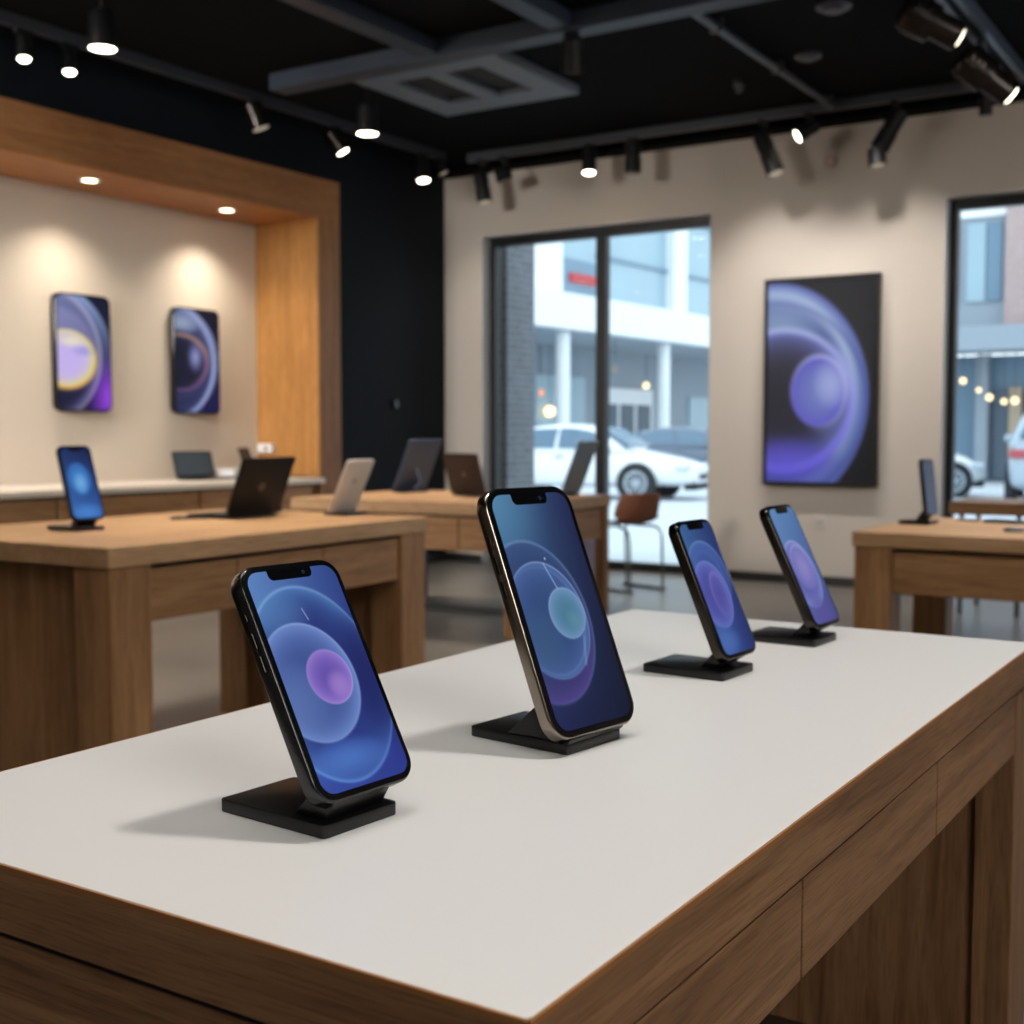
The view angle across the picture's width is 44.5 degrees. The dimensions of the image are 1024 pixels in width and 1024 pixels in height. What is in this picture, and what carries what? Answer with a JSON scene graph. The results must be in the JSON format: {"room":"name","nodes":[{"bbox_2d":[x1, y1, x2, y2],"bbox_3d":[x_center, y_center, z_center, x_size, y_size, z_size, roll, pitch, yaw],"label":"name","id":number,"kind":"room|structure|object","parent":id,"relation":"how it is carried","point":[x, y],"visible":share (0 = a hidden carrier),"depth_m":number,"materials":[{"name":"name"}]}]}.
{"room":"electronics store","nodes":[
{"label":"electronics store","id":0,"kind":"room"},
{"bbox_2d":[0,477,324,498],"bbox_3d":[-4.131,-0.038,6.518,0.880,0.040,8.500,2,4,33],"label":"countertop","id":1,"kind":"structure","parent":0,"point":[134,486],"depth_m":8.44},
{"bbox_2d":[0,36,444,554],"bbox_3d":[-4.378,-1.038,6.567,0.685,3.650,12.820,2,4,33],"label":"wall","id":2,"kind":"structure","parent":0,"point":[392,256],"depth_m":10.75,"materials":[{"name":"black paint"}]},
{"bbox_2d":[0,176,257,485],"bbox_3d":[-4.795,-0.748,6.424,0.157,3.090,9.700,2,4,33],"label":"wall niche","id":3,"kind":"object","parent":2,"relation":"in","point":[146,260],"visible":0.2,"depth_m":9.25,"materials":[{"name":"beige paint"}]},
{"bbox_2d":[50,292,111,412],"bbox_3d":[-3.062,-1.128,8.911,0.056,0.833,0.480,2,4,33],"label":"wall display","id":4,"kind":"object","parent":3,"relation":"attached to","point":[80,323],"visible":1,"depth_m":8.87,"materials":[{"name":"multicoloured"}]},
{"bbox_2d":[169,306,219,413],"bbox_3d":[-2.483,-1.180,9.812,0.056,0.823,0.485,2,4,33],"label":"wall display","id":5,"kind":"object","parent":3,"relation":"attached to","point":[194,348],"visible":1,"depth_m":9.77,"materials":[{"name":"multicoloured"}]},
{"bbox_2d":[0,96,341,494],"bbox_3d":[-4.375,-0.813,6.299,0.677,3.235,9.950,2,4,33],"label":"surround","id":6,"kind":"object","parent":2,"relation":"attached to","point":[295,217],"visible":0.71,"depth_m":10.02,"materials":[{"name":"brown wood"}]},
{"bbox_2d":[78,178,100,182],"bbox_3d":[-2.860,-2.247,8.479,0.150,0.006,0.150,2,4,33],"label":"recessed light","id":7,"kind":"object","parent":6,"relation":"attached to","point":[88,180],"visible":1,"depth_m":8.48,"materials":[{"name":"white plastic"}]},
{"bbox_2d":[217,208,236,211],"bbox_3d":[-2.190,-2.318,9.615,0.150,0.006,0.150,2,4,33],"label":"recessed light","id":8,"kind":"object","parent":6,"relation":"attached to","point":[219,209],"visible":1,"depth_m":9.61,"materials":[{"name":"white plastic"}]},
{"bbox_2d":[257,444,274,452],"bbox_3d":[-2.043,-0.528,10.383,0.170,0.075,0.048,2,4,33],"label":"wall sensor","id":9,"kind":"object","parent":6,"relation":"attached to","point":[261,448],"visible":1,"depth_m":10.35,"materials":[{"name":"white plastic"}]},
{"bbox_2d":[393,400,398,407],"bbox_3d":[-1.032,-0.959,11.135,0.034,0.070,0.056,2,4,33],"label":"wall sensor","id":10,"kind":"object","parent":2,"relation":"attached to","point":[395,402],"visible":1,"depth_m":11.12,"materials":[{"name":"grey metal"}]},
{"bbox_2d":[428,553,445,562],"bbox_3d":[-1.071,0.464,11.177,0.020,0.075,1.619,2,4,33],"label":"baseboard","id":11,"kind":"structure","parent":2,"relation":"attached to","point":[437,557],"depth_m":11.73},
{"bbox_2d":[0,0,1023,165],"bbox_3d":[0.128,-2.734,3.650,11.300,0.100,13.160,2,4,33],"label":"ceiling","id":12,"kind":"structure","parent":0,"point":[675,70],"depth_m":8.13,"materials":[{"name":"paint"}]},
{"bbox_2d":[87,0,116,52],"bbox_3d":[-2.240,-2.707,6.838,0.156,0.350,0.156,2,4,33],"label":"pendant light","id":13,"kind":"object","parent":12,"relation":"in","point":[102,38],"visible":1,"depth_m":6.79,"materials":[{"name":"black"}]},
{"bbox_2d":[0,9,445,160],"bbox_3d":[-2.356,-2.931,8.202,0.040,0.074,6.550,2,4,33],"label":"track","id":14,"kind":"object","parent":12,"relation":"attached to","point":[7,18],"visible":1,"depth_m":8.56,"materials":[{"name":"metal"}]},
{"bbox_2d":[12,27,33,62],"bbox_3d":[-2.879,-2.749,7.390,0.100,0.187,0.125,0,4,4],"label":"track spotlight","id":15,"kind":"object","parent":14,"relation":"hanging from","point":[23,37],"visible":1,"depth_m":7.36,"materials":[{"name":"black"}]},
{"bbox_2d":[58,41,78,75],"bbox_3d":[-2.707,-2.766,7.659,0.100,0.187,0.125,0,4,4],"label":"track spotlight","id":16,"kind":"object","parent":14,"relation":"hanging from","point":[69,68],"visible":1,"depth_m":7.62,"materials":[{"name":"black"}]},
{"bbox_2d":[243,100,270,132],"bbox_3d":[-1.836,-2.844,9.008,0.198,0.220,0.149,-1,4,-18],"label":"track spotlight","id":17,"kind":"object","parent":14,"relation":"hanging from","point":[257,120],"visible":1,"depth_m":8.95,"materials":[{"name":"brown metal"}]},
{"bbox_2d":[324,126,348,155],"bbox_3d":[-1.366,-2.885,9.747,0.197,0.216,0.148,-1,4,-13],"label":"track spotlight","id":18,"kind":"object","parent":14,"relation":"hanging from","point":[334,137],"visible":1,"depth_m":9.70,"materials":[{"name":"brown metal"}]},
{"bbox_2d":[415,153,429,182],"bbox_3d":[-0.764,-2.930,10.680,0.151,0.237,0.135,2,4,33],"label":"track spotlight","id":19,"kind":"object","parent":14,"relation":"hanging from","point":[421,163],"visible":1,"depth_m":10.64,"materials":[{"name":"black"}]},
{"bbox_2d":[434,159,447,175],"bbox_3d":[-0.621,-3.000,10.899,0.121,0.138,0.122,2,4,33],"label":"track spotlight","id":20,"kind":"object","parent":14,"relation":"hanging from","point":[439,164],"visible":1,"depth_m":10.87,"materials":[{"name":"black"}]},
{"bbox_2d":[281,0,436,56],"bbox_3d":[-3.116,-2.644,3.792,0.150,0.094,9.588,2,4,33],"label":"trim","id":21,"kind":"structure","parent":12,"relation":"attached to","point":[354,16],"depth_m":7.30,"materials":[{"name":"metal"}]},
{"bbox_2d":[356,85,378,136],"bbox_3d":[-1.016,-2.829,8.782,0.160,0.350,0.160,2,4,33],"label":"track spotlight","id":22,"kind":"object","parent":12,"relation":"in","point":[367,117],"visible":0.88,"depth_m":8.73,"materials":[{"name":"black"}]},
{"bbox_2d":[355,52,578,115],"bbox_3d":[-0.317,-2.967,8.658,1.150,0.060,1.150,2,4,33],"label":"ceiling vent","id":23,"kind":"object","parent":12,"relation":"in","point":[504,79],"visible":0.91,"depth_m":8.68,"materials":[{"name":"metal"}]},
{"bbox_2d":[405,76,471,98],"bbox_3d":[-0.507,-2.993,8.754,0.285,0.020,0.670,2,4,33],"label":"grille","id":24,"kind":"object","parent":23,"relation":"attached to","point":[429,86],"depth_m":8.83,"materials":[{"name":"metal"}]},
{"bbox_2d":[454,67,522,90],"bbox_3d":[-0.149,-2.978,8.525,0.285,0.020,0.670,2,4,33],"label":"grille","id":25,"kind":"object","parent":23,"relation":"attached to","point":[481,77],"depth_m":8.61,"materials":[{"name":"metal"}]},
{"bbox_2d":[269,0,769,94],"bbox_3d":[2.445,-2.776,6.015,9.650,0.109,0.160,2,4,33],"label":"ceiling beam","id":26,"kind":"structure","parent":12,"relation":"attached to","point":[622,14],"depth_m":7.58,"materials":[{"name":"metal"}]},
{"bbox_2d":[561,31,582,73],"bbox_3d":[0.352,-2.692,7.373,0.132,0.230,0.175,0,4,3],"label":"track spotlight","id":27,"kind":"object","parent":26,"relation":"hanging from","point":[571,59],"visible":1,"depth_m":7.32,"materials":[{"name":"metal"}]},
{"bbox_2d":[493,0,570,30],"bbox_3d":[-2.304,-2.612,3.272,0.140,0.094,9.588,2,4,33],"label":"trim","id":28,"kind":"structure","parent":12,"relation":"attached to","point":[548,14],"depth_m":7.07,"materials":[{"name":"metal"}]},
{"bbox_2d":[733,78,744,92],"bbox_3d":[1.574,-2.953,8.682,0.080,0.090,0.080,2,4,33],"label":"ceiling sensor","id":29,"kind":"object","parent":12,"relation":"attached to","point":[738,83],"visible":1,"depth_m":8.65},
{"bbox_2d":[467,76,1023,162],"bbox_3d":[2.917,-2.973,8.877,7.850,0.074,0.040,2,4,33],"label":"track","id":30,"kind":"object","parent":12,"relation":"attached to","point":[954,87],"visible":1,"depth_m":9.65,"materials":[{"name":"metal"}]},
{"bbox_2d":[473,159,491,203],"bbox_3d":[-0.255,-2.878,10.923,0.163,0.373,0.142,2,4,33],"label":"track spotlight","id":31,"kind":"object","parent":30,"relation":"attached to","point":[483,193],"visible":1,"depth_m":10.88,"materials":[{"name":"black"}]},
{"bbox_2d":[493,156,511,182],"bbox_3d":[-0.082,-2.947,10.795,0.168,0.219,0.120,0,4,-2],"label":"track spotlight","id":32,"kind":"object","parent":30,"relation":"attached to","point":[500,174],"visible":1,"depth_m":10.75,"materials":[{"name":"black"}]},
{"bbox_2d":[582,144,596,174],"bbox_3d":[0.639,-2.909,10.339,0.124,0.237,0.141,2,4,33],"label":"track spotlight","id":33,"kind":"object","parent":30,"relation":"attached to","point":[589,155],"visible":1,"depth_m":10.29,"materials":[{"name":"black"}]},
{"bbox_2d":[624,137,640,174],"bbox_3d":[0.977,-2.877,10.129,0.136,0.281,0.136,2,4,33],"label":"track spotlight","id":34,"kind":"object","parent":30,"relation":"attached to","point":[632,161],"visible":1,"depth_m":10.08,"materials":[{"name":"metal"}]},
{"bbox_2d":[753,119,784,177],"bbox_3d":[1.953,-2.762,9.517,0.239,0.428,0.139,2,4,26],"label":"track spotlight","id":35,"kind":"object","parent":30,"relation":"attached to","point":[770,159],"visible":1,"depth_m":9.47,"materials":[{"name":"black"}]},
{"bbox_2d":[793,112,819,142],"bbox_3d":[2.197,-2.861,9.335,0.191,0.208,0.121,0,4,-2],"label":"track spotlight","id":36,"kind":"object","parent":30,"relation":"attached to","point":[803,132],"visible":1,"depth_m":9.30,"materials":[{"name":"black"}]},
{"bbox_2d":[868,100,906,167],"bbox_3d":[2.704,-2.721,9.020,0.271,0.448,0.156,2,4,33],"label":"track spotlight","id":37,"kind":"object","parent":30,"relation":"attached to","point":[885,137],"visible":1,"depth_m":8.98,"materials":[{"name":"black"}]},
{"bbox_2d":[979,92,992,115],"bbox_3d":[3.275,-2.832,8.656,0.090,0.181,0.120,2,4,33],"label":"track spotlight","id":38,"kind":"object","parent":30,"relation":"hanging from","point":[985,103],"visible":0.8,"depth_m":8.63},
{"bbox_2d":[692,13,834,108],"bbox_3d":[1.667,-2.924,8.124,0.080,0.080,2.520,2,4,33],"label":"conduit","id":39,"kind":"object","parent":12,"relation":"attached to","point":[716,25],"visible":0.97,"depth_m":8.00,"materials":[{"name":"metal"}]},
{"bbox_2d":[795,50,821,61],"bbox_3d":[1.917,-2.942,8.105,0.170,0.040,0.170,2,4,33],"label":"smoke detector","id":40,"kind":"object","parent":12,"relation":"attached to","point":[811,55],"visible":1,"depth_m":8.06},
{"bbox_2d":[816,0,851,14],"bbox_3d":[1.837,-2.877,7.149,0.200,0.050,0.200,2,4,33],"label":"ceiling fitting","id":41,"kind":"object","parent":12,"relation":"attached to","point":[827,7],"visible":1,"depth_m":7.10,"materials":[{"name":"plastic"}]},
{"bbox_2d":[936,0,1023,80],"bbox_3d":[1.761,-2.777,5.865,0.120,0.089,6.050,2,4,33],"label":"track","id":42,"kind":"object","parent":12,"relation":"attached to","point":[979,25],"visible":0.7,"depth_m":7.46,"materials":[{"name":"metal"}]},
{"bbox_2d":[895,0,966,50],"bbox_3d":[2.275,-2.666,6.804,0.373,0.299,0.225,0,4,-4],"label":"track spotlight","id":43,"kind":"object","parent":42,"relation":"attached to","point":[922,20],"visible":1,"depth_m":6.74,"materials":[{"name":"brown metal"}]},
{"bbox_2d":[951,37,1019,106],"bbox_3d":[2.852,-2.644,7.541,0.405,0.387,0.235,0,4,-3],"label":"track spotlight","id":44,"kind":"object","parent":42,"relation":"attached to","point":[976,67],"visible":1,"depth_m":7.47,"materials":[{"name":"brown metal"}]},
{"bbox_2d":[152,560,1023,1023],"bbox_3d":[0.128,0.999,3.884,11.300,0.080,13.160,2,4,33],"label":"floor","id":45,"kind":"structure","parent":0,"point":[185,649],"depth_m":8.05,"materials":[{"name":"concrete"}]},
{"bbox_2d":[0,477,324,524],"bbox_3d":[-4.131,0.366,6.544,0.880,0.850,8.500,2,4,33],"label":"counter","id":46,"kind":"object","parent":45,"relation":"on","point":[31,503],"depth_m":8.38,"materials":[{"name":"brown wood"}]},
{"bbox_2d":[171,451,235,479],"bbox_3d":[-2.349,-0.356,9.560,0.275,0.214,0.420,2,4,30],"label":"laptop","id":47,"kind":"object","parent":46,"relation":"on","point":[188,465],"visible":0.94,"depth_m":9.58,"materials":[{"name":"grey metal"}]},
{"bbox_2d":[214,469,238,476],"bbox_3d":[-2.220,-0.303,9.862,0.220,0.070,0.130,2,4,33],"label":"product box","id":48,"kind":"object","parent":46,"relation":"on","point":[218,472],"visible":0.6,"depth_m":9.79,"materials":[{"name":"white plastic"}]},
{"bbox_2d":[215,473,237,476],"bbox_3d":[-2.220,-0.288,9.863,0.214,0.040,0.124,2,4,33],"label":"tray","id":49,"kind":"object","parent":48,"relation":"on","point":[216,474],"depth_m":9.79,"materials":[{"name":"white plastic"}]},
{"bbox_2d":[237,447,251,460],"bbox_3d":[-2.089,-0.394,9.971,0.126,0.239,0.200,1,4,13],"label":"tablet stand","id":50,"kind":"object","parent":46,"relation":"on","point":[244,452],"visible":0.27,"depth_m":9.96,"materials":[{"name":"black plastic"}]},
{"bbox_2d":[0,508,426,770],"bbox_3d":[-1.211,0.478,4.605,1.070,0.870,1.620,2,4,31],"label":"display table","id":51,"kind":"object","parent":45,"relation":"on","point":[78,610],"visible":0.77,"depth_m":3.94,"materials":[{"name":"brown wood"}]},
{"bbox_2d":[47,520,103,531],"bbox_3d":[-1.500,0.035,4.303,0.182,0.052,0.105,3,4,36],"label":"phone stand","id":52,"kind":"object","parent":51,"relation":"on","point":[80,526],"visible":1,"depth_m":4.26,"materials":[{"name":"black plastic"}]},
{"bbox_2d":[56,446,103,521],"bbox_3d":[-1.474,-0.098,4.276,0.094,0.256,0.132,3,4,36],"label":"smartphone","id":53,"kind":"object","parent":52,"relation":"on","point":[75,463],"visible":1,"depth_m":4.27,"materials":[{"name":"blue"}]},
{"bbox_2d":[169,516,209,519],"bbox_3d":[-1.247,0.022,4.848,0.150,0.010,0.075,-1,4,-22],"label":"phone","id":54,"kind":"object","parent":51,"relation":"on","point":[171,517],"visible":0.97,"depth_m":4.82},
{"bbox_2d":[187,456,294,518],"bbox_3d":[-1.071,-0.100,4.962,0.295,0.238,0.315,2,4,29],"label":"laptop","id":55,"kind":"object","parent":51,"relation":"on","point":[260,485],"visible":0.97,"depth_m":4.90,"materials":[{"name":"grey metal"}]},
{"bbox_2d":[324,459,373,515],"bbox_3d":[-0.669,-0.102,5.105,0.138,0.225,0.200,2,4,25],"label":"laptop","id":56,"kind":"object","parent":51,"relation":"on","point":[355,474],"visible":1,"depth_m":5.08,"materials":[{"name":"beige plastic"}]},
{"bbox_2d":[290,490,609,638],"bbox_3d":[-0.379,0.289,8.255,1.640,0.790,1.350,2,4,29],"label":"display table","id":57,"kind":"object","parent":45,"relation":"on","point":[453,524],"visible":0.34,"depth_m":7.91,"materials":[{"name":"brown wood"}]},
{"bbox_2d":[393,439,441,492],"bbox_3d":[-0.671,-0.323,8.750,0.225,0.370,0.310,3,5,43],"label":"laptop","id":58,"kind":"object","parent":57,"relation":"on","point":[420,456],"visible":1,"depth_m":8.72,"materials":[{"name":"metal"}]},
{"bbox_2d":[442,453,485,495],"bbox_3d":[-0.238,-0.247,8.245,0.320,0.282,0.312,3,5,43],"label":"laptop","id":59,"kind":"object","parent":57,"relation":"on","point":[463,470],"visible":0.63,"depth_m":8.16,"materials":[{"name":"brown metal"}]},
{"bbox_2d":[561,441,597,494],"bbox_3d":[0.376,-0.293,8.336,0.190,0.362,0.374,-3,5,-43],"label":"laptop","id":60,"kind":"object","parent":57,"relation":"on","point":[584,452],"visible":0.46,"depth_m":8.26,"materials":[{"name":"grey metal"}]},
{"bbox_2d":[0,609,1023,1023],"bbox_3d":[0.088,0.651,1.167,0.529,0.955,1.124,2,4,33],"label":"display table","id":61,"kind":"object","parent":45,"relation":"on","point":[832,832],"visible":0.87,"depth_m":0.81,"materials":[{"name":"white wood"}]},
{"bbox_2d":[221,777,395,838],"bbox_3d":[-0.132,0.181,0.810,0.097,0.028,0.066,3,5,37],"label":"phone stand","id":62,"kind":"object","parent":61,"relation":"on","point":[283,803],"visible":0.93,"depth_m":0.79,"materials":[{"name":"black plastic"}]},
{"bbox_2d":[231,560,410,807],"bbox_3d":[-0.122,0.106,0.803,0.085,0.143,0.089,3,5,37],"label":"smartphone","id":63,"kind":"object","parent":62,"relation":"on","point":[343,739],"visible":1,"depth_m":0.79,"materials":[{"name":"black"}]},
{"bbox_2d":[472,708,622,754],"bbox_3d":[0.028,0.161,1.011,0.103,0.043,0.072,3,5,40],"label":"phone stand","id":64,"kind":"object","parent":61,"relation":"on","point":[523,728],"visible":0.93,"depth_m":0.98,"materials":[{"name":"black plastic"}]},
{"bbox_2d":[476,486,633,742],"bbox_3d":[0.036,0.077,1.002,0.089,0.192,0.108,3,5,42],"label":"smartphone","id":65,"kind":"object","parent":64,"relation":"on","point":[575,676],"visible":1,"depth_m":0.99,"materials":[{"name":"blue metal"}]},
{"bbox_2d":[643,654,752,680],"bbox_3d":[0.192,0.151,1.292,0.092,0.028,0.072,3,4,36],"label":"phone stand","id":66,"kind":"object","parent":61,"relation":"on","point":[708,668],"visible":0.94,"depth_m":1.27,"materials":[{"name":"black plastic"}]},
{"bbox_2d":[668,519,755,662],"bbox_3d":[0.205,0.079,1.282,0.069,0.139,0.080,3,4,36],"label":"smartphone","id":67,"kind":"object","parent":66,"relation":"on","point":[719,609],"visible":1,"depth_m":1.27,"materials":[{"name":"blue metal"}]},
{"bbox_2d":[759,1014,804,1023],"bbox_3d":[0.093,0.665,1.176,0.517,0.014,1.086,2,4,33],"label":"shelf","id":68,"kind":"object","parent":61,"relation":"attached to","point":[770,1018],"depth_m":1.56,"materials":[{"name":"brown wood"}]},
{"bbox_2d":[752,623,835,647],"bbox_3d":[0.331,0.139,1.487,0.087,0.027,0.072,3,4,35],"label":"phone stand","id":69,"kind":"object","parent":61,"relation":"on","point":[803,637],"visible":0.82,"depth_m":1.46,"materials":[{"name":"black plastic"}]},
{"bbox_2d":[759,504,838,631],"bbox_3d":[0.341,0.065,1.484,0.076,0.144,0.084,3,4,35],"label":"smartphone","id":70,"kind":"object","parent":69,"relation":"on","point":[808,588],"visible":1,"depth_m":1.47,"materials":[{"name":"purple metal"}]},
{"bbox_2d":[608,492,665,593],"bbox_3d":[0.897,0.221,9.620,0.456,0.752,0.461,-3,5,-39],"label":"chair","id":71,"kind":"object","parent":45,"relation":"on","point":[635,509],"visible":0.84,"depth_m":9.43,"materials":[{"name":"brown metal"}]},
{"bbox_2d":[852,517,1023,635],"bbox_3d":[2.318,0.513,4.036,2.210,0.870,0.890,2,4,33],"label":"display table","id":72,"kind":"object","parent":45,"relation":"on","point":[936,564],"visible":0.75,"depth_m":4.17,"materials":[{"name":"brown wood"}]},
{"bbox_2d":[898,510,938,524],"bbox_3d":[1.493,0.016,4.595,0.115,0.052,0.105,3,5,39],"label":"phone stand","id":73,"kind":"object","parent":72,"relation":"on","point":[921,519],"visible":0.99,"depth_m":4.56,"materials":[{"name":"black plastic"}]},
{"bbox_2d":[918,459,937,515],"bbox_3d":[1.519,-0.091,4.567,0.039,0.206,0.118,3,5,38],"label":"smartphone","id":74,"kind":"object","parent":73,"relation":"on","point":[926,466],"visible":1,"depth_m":4.55,"materials":[{"name":"black"}]},
{"bbox_2d":[956,519,980,520],"bbox_3d":[1.734,0.030,4.755,0.050,0.005,0.090,-2,4,-27],"label":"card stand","id":75,"kind":"object","parent":72,"relation":"on","point":[956,519],"visible":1,"depth_m":4.74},
{"bbox_2d":[983,518,1023,524],"bbox_3d":[1.818,0.035,4.618,0.075,0.013,0.150,-3,5,-37],"label":"phone","id":76,"kind":"object","parent":72,"relation":"on","point":[993,520],"visible":1,"depth_m":4.59,"materials":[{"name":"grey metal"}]},
{"bbox_2d":[1003,527,1023,531],"bbox_3d":[1.695,0.060,4.223,0.072,0.012,0.072,2,4,33],"label":"puck","id":77,"kind":"object","parent":72,"relation":"on","point":[1009,529],"visible":1,"depth_m":4.20,"materials":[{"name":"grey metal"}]},
{"bbox_2d":[948,497,1023,617],"bbox_3d":[4.284,0.337,7.814,2.900,0.750,0.620,2,4,33],"label":"table","id":78,"kind":"object","parent":45,"relation":"on","point":[978,507],"visible":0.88,"depth_m":8.22,"materials":[{"name":"brown wood"}]},
{"bbox_2d":[444,102,1023,577],"bbox_3d":[3.614,-1.203,9.195,11.300,3.650,0.240,2,4,33],"label":"wall","id":79,"kind":"structure","parent":0,"point":[812,218],"depth_m":9.94,"materials":[{"name":"beige paint"}]},
{"bbox_2d":[482,213,711,573],"bbox_3d":[0.732,-0.992,11.034,2.267,3.000,0.202,2,4,33],"label":"window","id":80,"kind":"structure","parent":79,"relation":"in","point":[491,245],"depth_m":11.06,"materials":[{"name":"black metal"}]},
{"bbox_2d":[445,552,853,587],"bbox_3d":[3.790,0.598,9.040,10.515,0.075,0.020,2,4,33],"label":"baseboard","id":81,"kind":"structure","parent":79,"relation":"attached to","point":[735,575],"depth_m":10.18,"materials":[{"name":"black"}]},
{"bbox_2d":[433,84,1023,178],"bbox_3d":[3.729,-2.958,8.749,10.445,0.089,0.199,2,4,33],"label":"trim","id":82,"kind":"structure","parent":79,"relation":"attached to","point":[968,100],"depth_m":9.93,"materials":[{"name":"metal"}]},
{"bbox_2d":[815,517,824,527],"bbox_3d":[2.431,0.084,9.887,0.084,0.085,0.008,2,4,33],"label":"wall outlet","id":83,"kind":"object","parent":79,"relation":"attached to","point":[819,521],"visible":1,"depth_m":9.88,"materials":[{"name":"beige plastic"}]},
{"bbox_2d":[762,272,881,486],"bbox_3d":[2.410,-1.018,9.785,0.908,1.628,0.085,2,4,33],"label":"wall display","id":84,"kind":"object","parent":79,"relation":"attached to","point":[822,334],"visible":1,"depth_m":9.74,"materials":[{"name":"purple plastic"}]},
{"bbox_2d":[824,155,836,167],"bbox_3d":[2.464,-2.711,9.679,0.094,0.094,0.028,2,4,33],"label":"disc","id":85,"kind":"object","parent":79,"relation":"attached to","point":[830,161],"visible":1,"depth_m":9.67,"materials":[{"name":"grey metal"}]},
{"bbox_2d":[939,189,1023,517],"bbox_3d":[4.755,-0.804,8.462,3.562,2.945,0.202,2,4,33],"label":"window","id":86,"kind":"structure","parent":79,"relation":"in","point":[954,205],"depth_m":9.37,"materials":[{"name":"black metal"}]},
{"label":"outside","id":87,"kind":"structure","parent":0,"visible":0},
{"bbox_2d":[554,481,1023,563],"bbox_3d":[18.523,-1.661,47.423,100.000,0.100,80.139,2,4,33],"label":"pavement","id":88,"kind":"structure","parent":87,"point":[685,505],"depth_m":18.82,"materials":[{"name":"concrete"}]},
{"bbox_2d":[500,245,534,487],"bbox_3d":[-0.229,-1.816,12.350,0.810,4.600,0.560,2,4,33],"label":"brick pillar","id":89,"kind":"structure","parent":88,"relation":"on","point":[517,264],"depth_m":12.11,"materials":[{"name":"brick"}]},
{"bbox_2d":[534,424,707,496],"bbox_3d":[1.420,-0.996,24.840,4.970,1.506,2.140,2,4,24],"label":"car","id":90,"kind":"object","parent":88,"relation":"on","point":[633,468],"visible":0.58,"depth_m":23.90,"materials":[{"name":"white paint"}]},
{"bbox_2d":[700,473,707,478],"bbox_3d":[3.635,-0.686,23.887,0.135,0.100,0.760,2,4,24],"label":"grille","id":91,"kind":"object","parent":90,"relation":"attached to","point":[702,475],"depth_m":23.76,"materials":[{"name":"plastic"}]},
{"bbox_2d":[534,228,709,433],"bbox_3d":[5.838,-9.290,55.956,8.000,14.060,49.001,3,4,35],"label":"building","id":92,"kind":"structure","parent":88,"relation":"on","point":[660,282],"depth_m":51.18,"materials":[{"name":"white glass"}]},
{"bbox_2d":[545,406,554,416],"bbox_3d":[1.546,-5.337,50.918,0.440,2.920,0.440,2,4,33],"label":"string light","id":93,"kind":"object","parent":92,"relation":"hanging from","point":[549,411],"visible":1,"depth_m":50.84,"materials":[{"name":"yellow"}]},
{"bbox_2d":[612,366,617,371],"bbox_3d":[3.989,-6.035,48.472,0.240,1.220,0.240,2,4,33],"label":"street lamp","id":94,"kind":"object","parent":92,"relation":"hanging from","point":[614,368],"visible":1,"depth_m":48.42,"materials":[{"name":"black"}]},
{"bbox_2d":[643,353,648,388],"bbox_3d":[6.051,-6.348,56.411,0.280,1.590,0.280,2,4,33],"label":"street lamp","id":95,"kind":"object","parent":92,"relation":"hanging from","point":[645,385],"visible":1,"depth_m":56.37,"materials":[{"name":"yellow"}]},
{"bbox_2d":[633,426,707,462],"bbox_3d":[4.878,-1.587,34.257,4.620,1.506,2.140,1,4,19],"label":"car","id":96,"kind":"object","parent":88,"relation":"on","point":[688,442],"visible":0.14,"depth_m":33.55,"materials":[{"name":"paint"}]},
{"bbox_2d":[955,453,983,497],"bbox_3d":[7.312,-1.036,25.471,4.220,1.506,2.140,0,4,3],"label":"car","id":97,"kind":"object","parent":88,"relation":"on","point":[969,474],"visible":0.17,"depth_m":24.53,"materials":[{"name":"white paint"}]},
{"bbox_2d":[956,206,1023,480],"bbox_3d":[17.375,-6.103,29.101,18.500,11.060,3.700,2,4,33],"label":"building","id":98,"kind":"structure","parent":88,"relation":"on","point":[991,278],"depth_m":32.38,"materials":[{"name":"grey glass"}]},
{"bbox_2d":[960,353,965,383],"bbox_3d":[11.499,-3.653,31.898,0.160,0.780,0.160,2,4,33],"label":"string light","id":99,"kind":"object","parent":98,"relation":"hanging from","point":[962,380],"visible":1,"depth_m":31.88,"materials":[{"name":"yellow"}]},
{"bbox_2d":[976,353,980,391],"bbox_3d":[11.828,-3.530,31.694,0.120,1.000,0.120,2,4,33],"label":"string light","id":100,"kind":"object","parent":98,"relation":"hanging from","point":[978,389],"visible":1,"depth_m":31.68,"materials":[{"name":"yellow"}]},
{"bbox_2d":[986,352,992,400],"bbox_3d":[12.046,-3.414,31.561,0.170,1.215,0.170,2,4,33],"label":"string light","id":101,"kind":"object","parent":98,"relation":"hanging from","point":[989,397],"visible":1,"depth_m":31.54,"materials":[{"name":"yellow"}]},
{"bbox_2d":[1001,352,1006,403],"bbox_3d":[12.341,-3.355,31.375,0.140,1.310,0.140,2,4,33],"label":"string light","id":102,"kind":"object","parent":98,"relation":"hanging from","point":[1003,401],"visible":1,"depth_m":31.37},
{"bbox_2d":[1011,351,1018,403],"bbox_3d":[12.560,-3.346,31.235,0.180,1.310,0.180,2,4,33],"label":"string light","id":103,"kind":"object","parent":98,"relation":"hanging from","point":[1014,400],"visible":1,"depth_m":31.21,"materials":[{"name":"glass"}]},
{"bbox_2d":[1004,414,1023,498],"bbox_3d":[10.274,-1.036,23.333,2.140,1.783,4.520,2,4,25],"label":"car","id":104,"kind":"object","parent":88,"relation":"on","point":[1014,468],"visible":0.95,"depth_m":21.80,"materials":[{"name":"silver paint"}]},
{"bbox_2d":[1005,434,1012,441],"bbox_3d":[9.711,-1.445,24.432,0.180,0.138,0.140,2,4,25],"label":"mirror","id":105,"kind":"object","parent":104,"relation":"attached to","point":[1008,437],"depth_m":24.38,"materials":[{"name":"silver paint"}]},
{"bbox_2d":[1009,449,1023,458],"bbox_3d":[8.761,-1.006,21.664,0.280,0.161,0.225,2,4,25],"label":"tail light","id":106,"kind":"object","parent":104,"relation":"attached to","point":[1013,453],"depth_m":21.57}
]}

